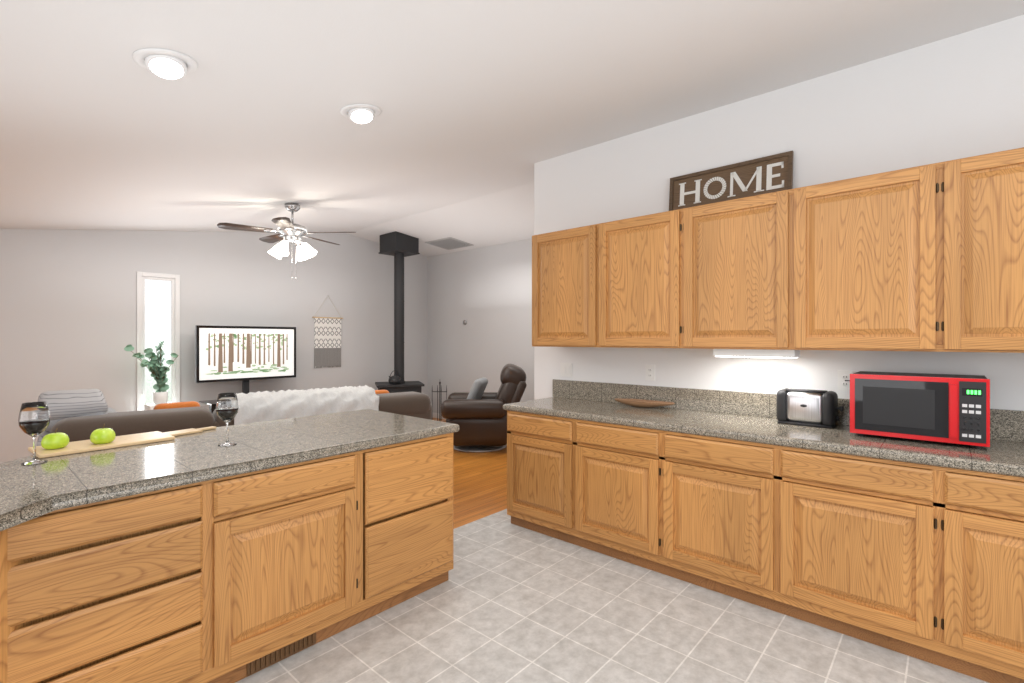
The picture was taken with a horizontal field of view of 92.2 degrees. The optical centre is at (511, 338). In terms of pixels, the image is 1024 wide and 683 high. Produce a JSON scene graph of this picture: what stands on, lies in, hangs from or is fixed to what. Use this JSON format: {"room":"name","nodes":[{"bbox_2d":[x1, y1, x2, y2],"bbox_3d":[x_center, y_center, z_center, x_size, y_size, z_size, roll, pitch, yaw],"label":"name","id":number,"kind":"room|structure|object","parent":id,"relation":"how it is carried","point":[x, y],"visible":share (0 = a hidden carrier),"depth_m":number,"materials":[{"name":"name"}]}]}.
{"room":"kitchen","nodes":[
{"label":"kitchen","id":0,"kind":"room"},
{"bbox_2d":[0,229,426,462],"bbox_3d":[-4.465,-0.145,5.756,0.120,3.111,8.920,0,0,42],"label":"wall","id":1,"kind":"structure","parent":0,"point":[68,309],"depth_m":6.13,"materials":[{"name":"grey paint"}]},
{"bbox_2d":[137,271,179,410],"bbox_3d":[-4.255,0.185,5.924,0.090,1.950,0.460,0,0,42],"label":"window","id":2,"kind":"structure","parent":1,"relation":"in","point":[158,309],"depth_m":5.94,"materials":[{"name":"white glass"}]},
{"bbox_2d":[312,296,342,367],"bbox_3d":[-2.806,-0.121,7.513,0.028,1.110,0.490,0,0,42],"label":"macrame hanging","id":3,"kind":"object","parent":1,"relation":"attached to","point":[327,341],"visible":0.92,"depth_m":7.50,"materials":[{"name":"grey fabric"}]},
{"bbox_2d":[432,417,506,528],"bbox_3d":[-2.838,1.440,4.312,4.470,0.060,8.920,0,0,42],"label":"floor","id":4,"kind":"structure","parent":0,"point":[479,485],"depth_m":4.77,"materials":[{"name":"brown wood"}]},
{"bbox_2d":[124,341,178,409],"bbox_3d":[-4.094,0.715,5.604,0.335,1.391,0.504,0,0,42],"label":"plant","id":5,"kind":"object","parent":4,"relation":"on","point":[157,369],"visible":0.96,"depth_m":5.64,"materials":[{"name":"green plant"}]},
{"bbox_2d":[36,385,431,445],"bbox_3d":[-2.059,0.883,4.051,2.700,1.054,1.108,0,0,-37],"label":"sofa","id":6,"kind":"object","parent":4,"relation":"on","point":[79,414],"visible":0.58,"depth_m":3.51,"materials":[{"name":"brown fabric"}]},
{"bbox_2d":[195,325,295,412],"bbox_3d":[-3.193,0.623,6.465,0.800,1.575,1.610,0,0,42],"label":"television","id":7,"kind":"object","parent":4,"relation":"on","point":[245,354],"visible":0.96,"depth_m":6.32,"materials":[{"name":"black metal"}]},
{"bbox_2d":[375,231,424,392],"bbox_3d":[-1.766,-0.108,7.712,0.697,3.031,0.639,0,0,-19],"label":"wood stove","id":8,"kind":"object","parent":4,"relation":"on","point":[399,246],"visible":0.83,"depth_m":7.64,"materials":[{"name":"black metal"}]},
{"bbox_2d":[432,382,446,420],"bbox_3d":[-1.064,1.010,7.590,0.280,0.800,0.330,0,0,42],"label":"fireplace tools","id":9,"kind":"object","parent":4,"relation":"on","point":[439,391],"visible":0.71,"depth_m":7.57,"materials":[{"name":"black metal"}]},
{"bbox_2d":[441,364,526,452],"bbox_3d":[-0.363,0.872,6.472,1.083,1.076,1.020,0,0,-1],"label":"recliner","id":10,"kind":"object","parent":4,"relation":"on","point":[477,414],"visible":0.9,"depth_m":6.03,"materials":[{"name":"brown leather"}]},
{"bbox_2d":[427,239,533,413],"bbox_3d":[0.121,-0.064,7.569,4.570,2.948,0.120,0,0,42],"label":"wall","id":11,"kind":"structure","parent":0,"point":[485,293],"depth_m":8.08,"materials":[{"name":"grey paint"}]},
{"bbox_2d":[432,412,445,419],"bbox_3d":[0.077,1.365,7.519,4.330,0.090,0.012,0,0,42],"label":"baseboard","id":12,"kind":"structure","parent":11,"relation":"attached to","point":[434,415],"depth_m":8.77,"materials":[{"name":"white paint"}]},
{"bbox_2d":[0,0,1023,256],"bbox_3d":[-0.643,-1.180,2.363,10.340,1.161,8.920,0,0,42],"label":"ceiling","id":13,"kind":"structure","parent":0,"point":[484,106],"depth_m":2.60,"materials":[{"name":"white paint"}]},
{"bbox_2d":[132,48,197,79],"bbox_3d":[-1.427,-1.130,2.031,0.224,0.076,0.222,0,0,42],"label":"recessed light","id":14,"kind":"object","parent":13,"relation":"in","point":[166,64],"visible":1,"depth_m":2.00,"materials":[{"name":"white paint"}]},
{"bbox_2d":[217,203,355,279],"bbox_3d":[-2.323,-1.001,5.141,1.248,0.779,1.284,0,0,42],"label":"ceiling fan","id":15,"kind":"object","parent":13,"relation":"hanging from","point":[290,231],"visible":1,"depth_m":5.04,"materials":[{"name":"silver metal"}]},
{"bbox_2d":[340,104,380,123],"bbox_3d":[-0.851,-1.270,2.777,0.224,0.076,0.222,0,0,42],"label":"recessed light","id":16,"kind":"object","parent":13,"relation":"in","point":[361,113],"visible":1,"depth_m":2.75,"materials":[{"name":"white paint"}]},
{"bbox_2d":[425,237,473,249],"bbox_3d":[-1.010,-1.533,7.930,0.620,0.060,0.499,0,0,42],"label":"ceiling vent","id":17,"kind":"object","parent":13,"relation":"in","point":[449,243],"visible":1,"depth_m":7.91,"materials":[{"name":"grey metal"}]},
{"bbox_2d":[235,509,988,682],"bbox_3d":[0.278,1.440,0.034,5.870,0.060,6.660,0,0,42],"label":"floor","id":18,"kind":"structure","parent":0,"point":[507,601],"depth_m":2.33,"materials":[{"name":"tile"}]},
{"bbox_2d":[0,481,452,682],"bbox_3d":[-1.252,0.977,1.481,1.700,0.866,3.286,0,0,42],"label":"kitchen island","id":19,"kind":"object","parent":18,"relation":"on","point":[202,557],"depth_m":1.99,"materials":[{"name":"brown wood"}]},
{"bbox_2d":[0,409,459,608],"bbox_3d":[-1.347,0.529,1.872,1.699,0.066,2.889,0,0,42],"label":"island countertop","id":20,"kind":"structure","parent":19,"relation":"on","point":[66,521],"depth_m":1.95,"materials":[{"name":"grey stone"}]},
{"bbox_2d":[18,402,50,464],"bbox_3d":[-1.913,0.375,1.972,0.094,0.240,0.094,0,0,42],"label":"wine glass","id":21,"kind":"object","parent":20,"relation":"on","point":[34,420],"visible":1,"depth_m":1.95,"materials":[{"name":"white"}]},
{"bbox_2d":[28,431,174,457],"bbox_3d":[-1.901,0.487,2.303,0.240,0.016,0.490,0,0,38],"label":"cutting board","id":22,"kind":"object","parent":20,"relation":"on","point":[75,447],"visible":0.92,"depth_m":2.26,"materials":[{"name":"brown wood"}]},
{"bbox_2d":[41,428,68,449],"bbox_3d":[-2.002,0.434,2.158,0.092,0.089,0.092,0,0,42],"label":"apple","id":23,"kind":"object","parent":22,"relation":"on","point":[52,441],"visible":1,"depth_m":2.13,"materials":[{"name":"green food"}]},
{"bbox_2d":[90,424,115,443],"bbox_3d":[-1.884,0.434,2.268,0.092,0.089,0.092,0,0,42],"label":"apple","id":24,"kind":"object","parent":22,"relation":"on","point":[103,435],"visible":1,"depth_m":2.24,"materials":[{"name":"green food"}]},
{"bbox_2d":[163,426,215,435],"bbox_3d":[-1.734,0.489,2.569,0.100,0.012,0.360,0,0,30],"label":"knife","id":25,"kind":"object","parent":20,"relation":"on","point":[184,432],"visible":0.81,"depth_m":2.58,"materials":[{"name":"brown wood"}]},
{"bbox_2d":[216,393,238,445],"bbox_3d":[-1.334,0.375,2.308,0.094,0.240,0.094,0,0,42],"label":"wine glass","id":26,"kind":"object","parent":20,"relation":"on","point":[227,406],"visible":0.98,"depth_m":2.28,"materials":[{"name":"white"}]},
{"bbox_2d":[503,407,562,540],"bbox_3d":[0.427,0.977,3.752,0.696,0.866,0.656,0,0,42],"label":"base cabinet","id":27,"kind":"object","parent":18,"relation":"on","point":[534,440],"depth_m":3.55,"materials":[{"name":"brown wood"}]},
{"bbox_2d":[563,415,646,567],"bbox_3d":[0.863,0.977,3.364,0.772,0.866,0.656,0,0,42],"label":"base cabinet","id":28,"kind":"object","parent":18,"relation":"on","point":[605,464],"depth_m":3.16,"materials":[{"name":"brown wood"}]},
{"bbox_2d":[647,427,758,603],"bbox_3d":[1.329,0.977,2.951,0.772,0.866,0.656,0,0,42],"label":"base cabinet","id":29,"kind":"object","parent":18,"relation":"on","point":[701,488],"depth_m":2.75,"materials":[{"name":"brown wood"}]},
{"bbox_2d":[755,443,910,655],"bbox_3d":[1.794,0.977,2.538,0.772,0.866,0.656,0,0,42],"label":"base cabinet","id":30,"kind":"object","parent":18,"relation":"on","point":[833,528],"depth_m":2.34,"materials":[{"name":"brown wood"}]},
{"bbox_2d":[503,395,1023,474],"bbox_3d":[1.552,0.529,2.756,3.762,0.066,0.652,0,0,42],"label":"countertop","id":31,"kind":"structure","parent":30,"relation":"on","point":[1002,454],"depth_m":2.61,"materials":[{"name":"grey stone"}]},
{"bbox_2d":[614,398,674,406],"bbox_3d":[0.953,0.470,3.567,0.445,0.050,0.109,0,0,42],"label":"wood tray","id":32,"kind":"object","parent":31,"relation":"on","point":[640,403],"visible":1,"depth_m":3.54,"materials":[{"name":"brown wood"}]},
{"bbox_2d":[777,388,843,428],"bbox_3d":[1.727,0.396,2.853,0.324,0.198,0.170,0,0,42],"label":"toaster","id":33,"kind":"object","parent":31,"relation":"on","point":[811,408],"visible":1,"depth_m":2.80,"materials":[{"name":"metal"}]},
{"bbox_2d":[845,371,989,447],"bbox_3d":[2.013,0.336,2.505,0.586,0.316,0.404,0,0,42],"label":"microwave","id":34,"kind":"object","parent":31,"relation":"on","point":[950,408],"visible":1,"depth_m":2.33,"materials":[{"name":"red metal"}]},
{"bbox_2d":[911,459,1023,682],"bbox_3d":[2.259,0.977,2.125,0.772,0.866,0.656,0,0,42],"label":"base cabinet","id":35,"kind":"object","parent":18,"relation":"on","point":[914,548],"depth_m":2.03,"materials":[{"name":"brown wood"}]},
{"bbox_2d":[534,15,1023,410],"bbox_3d":[2.441,-0.108,2.486,5.890,3.036,0.120,0,0,42],"label":"wall","id":36,"kind":"structure","parent":0,"point":[959,96],"depth_m":2.95,"materials":[{"name":"white paint"}]},
{"bbox_2d":[532,226,583,346],"bbox_3d":[0.525,-0.398,3.865,0.694,0.875,0.356,0,0,42],"label":"upper cabinet","id":37,"kind":"object","parent":36,"relation":"attached to","point":[557,256],"depth_m":3.78,"materials":[{"name":"brown wood"}]},
{"bbox_2d":[560,363,571,376],"bbox_3d":[0.457,0.260,4.160,0.118,0.118,0.010,0,0,42],"label":"switch plate","id":38,"kind":"object","parent":36,"relation":"attached to","point":[565,369],"visible":1,"depth_m":4.16,"materials":[{"name":"white plastic"}]},
{"bbox_2d":[584,211,667,346],"bbox_3d":[0.963,-0.398,3.476,0.768,0.875,0.356,0,0,42],"label":"upper cabinet","id":39,"kind":"object","parent":36,"relation":"attached to","point":[626,260],"depth_m":3.39,"materials":[{"name":"brown wood"}]},
{"bbox_2d":[645,365,654,380],"bbox_3d":[1.026,0.250,3.655,0.074,0.118,0.010,0,0,42],"label":"electrical outlet","id":40,"kind":"object","parent":36,"relation":"attached to","point":[649,372],"visible":1,"depth_m":3.65,"materials":[{"name":"white plastic"}]},
{"bbox_2d":[668,193,771,346],"bbox_3d":[1.428,-0.398,3.063,0.768,0.875,0.356,0,0,42],"label":"upper cabinet","id":41,"kind":"object","parent":36,"relation":"attached to","point":[720,253],"depth_m":2.97,"materials":[{"name":"brown wood"}]},
{"bbox_2d":[553,379,1023,442],"bbox_3d":[1.761,0.421,2.992,3.762,0.150,0.021,0,0,42],"label":"backsplash","id":42,"kind":"structure","parent":36,"relation":"attached to","point":[1004,424],"depth_m":3.34,"materials":[{"name":"grey stone"}]},
{"bbox_2d":[772,167,915,350],"bbox_3d":[1.893,-0.398,2.650,0.768,0.875,0.356,0,0,42],"label":"upper cabinet","id":43,"kind":"object","parent":36,"relation":"attached to","point":[844,251],"depth_m":2.55,"materials":[{"name":"brown wood"}]},
{"bbox_2d":[669,151,793,210],"bbox_3d":[1.421,-0.994,3.265,0.780,0.316,0.050,0,0,42],"label":"home sign","id":44,"kind":"object","parent":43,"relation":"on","point":[764,175],"visible":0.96,"depth_m":3.23,"materials":[{"name":"brown wood"}]},
{"bbox_2d":[838,370,852,390],"bbox_3d":[1.930,0.240,2.852,0.074,0.118,0.010,0,0,42],"label":"electrical outlet","id":45,"kind":"object","parent":36,"relation":"attached to","point":[843,376],"visible":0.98,"depth_m":2.85,"materials":[{"name":"white plastic"}]},
{"bbox_2d":[916,147,1023,350],"bbox_3d":[2.358,-0.398,2.238,0.768,0.875,0.356,0,0,42],"label":"upper cabinet","id":46,"kind":"object","parent":36,"relation":"attached to","point":[927,258],"depth_m":2.24,"materials":[{"name":"brown wood"}]}
]}

